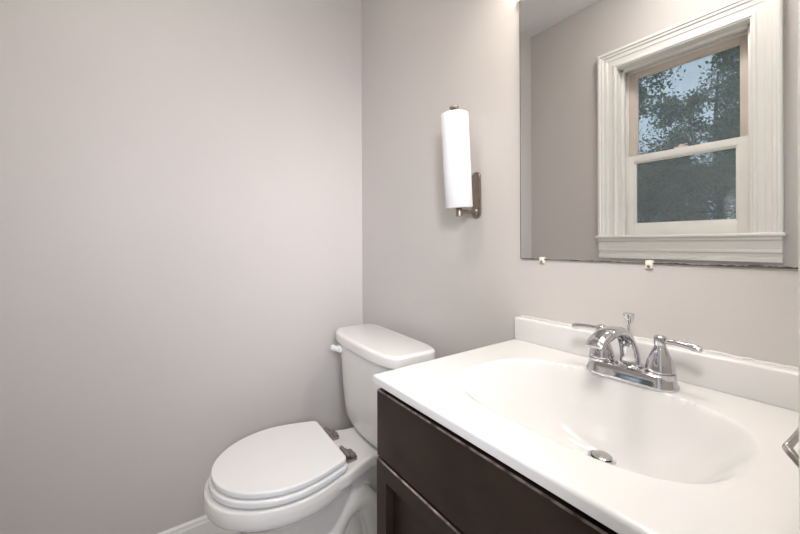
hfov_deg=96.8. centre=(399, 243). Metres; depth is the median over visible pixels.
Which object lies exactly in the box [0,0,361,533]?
wall
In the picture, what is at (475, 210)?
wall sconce
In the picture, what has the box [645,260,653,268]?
mirror clip
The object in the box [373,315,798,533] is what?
sink
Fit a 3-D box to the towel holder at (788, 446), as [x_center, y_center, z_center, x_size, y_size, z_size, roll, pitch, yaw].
[0.372,0.184,0.303,0.168,0.049,0.047,0,0,-35]
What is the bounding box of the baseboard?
[157,515,236,533]
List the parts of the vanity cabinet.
panel, door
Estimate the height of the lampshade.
0.287 m
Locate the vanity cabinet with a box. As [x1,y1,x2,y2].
[377,388,617,533]
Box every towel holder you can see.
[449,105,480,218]
[782,427,798,467]
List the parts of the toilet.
seat, seat lid, bowl, flush lever, tank, tank lid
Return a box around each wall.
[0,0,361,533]
[361,0,797,366]
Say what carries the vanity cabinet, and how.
on the floor
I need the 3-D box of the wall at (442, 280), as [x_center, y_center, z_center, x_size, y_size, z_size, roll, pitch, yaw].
[0.332,-0.167,1.103,0.115,2.598,1.628,0,0,-35]
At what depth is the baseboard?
1.32 m
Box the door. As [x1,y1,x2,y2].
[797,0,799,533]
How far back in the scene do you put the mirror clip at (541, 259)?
0.93 m
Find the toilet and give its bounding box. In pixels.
[203,324,434,533]
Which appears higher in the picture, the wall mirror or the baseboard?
the wall mirror
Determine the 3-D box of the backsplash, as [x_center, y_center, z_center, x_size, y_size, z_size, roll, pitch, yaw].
[0.501,0.233,0.739,0.030,0.062,0.607,0,0,-35]
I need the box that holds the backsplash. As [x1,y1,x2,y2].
[515,316,798,411]
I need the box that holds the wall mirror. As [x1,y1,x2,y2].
[519,0,797,268]
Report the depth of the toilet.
1.11 m
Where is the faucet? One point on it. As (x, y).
(658, 373)
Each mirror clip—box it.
[539,257,545,262]
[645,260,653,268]
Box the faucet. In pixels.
[572,312,702,392]
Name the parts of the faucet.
lever, handle, spout, lift rod, plate, handle, lever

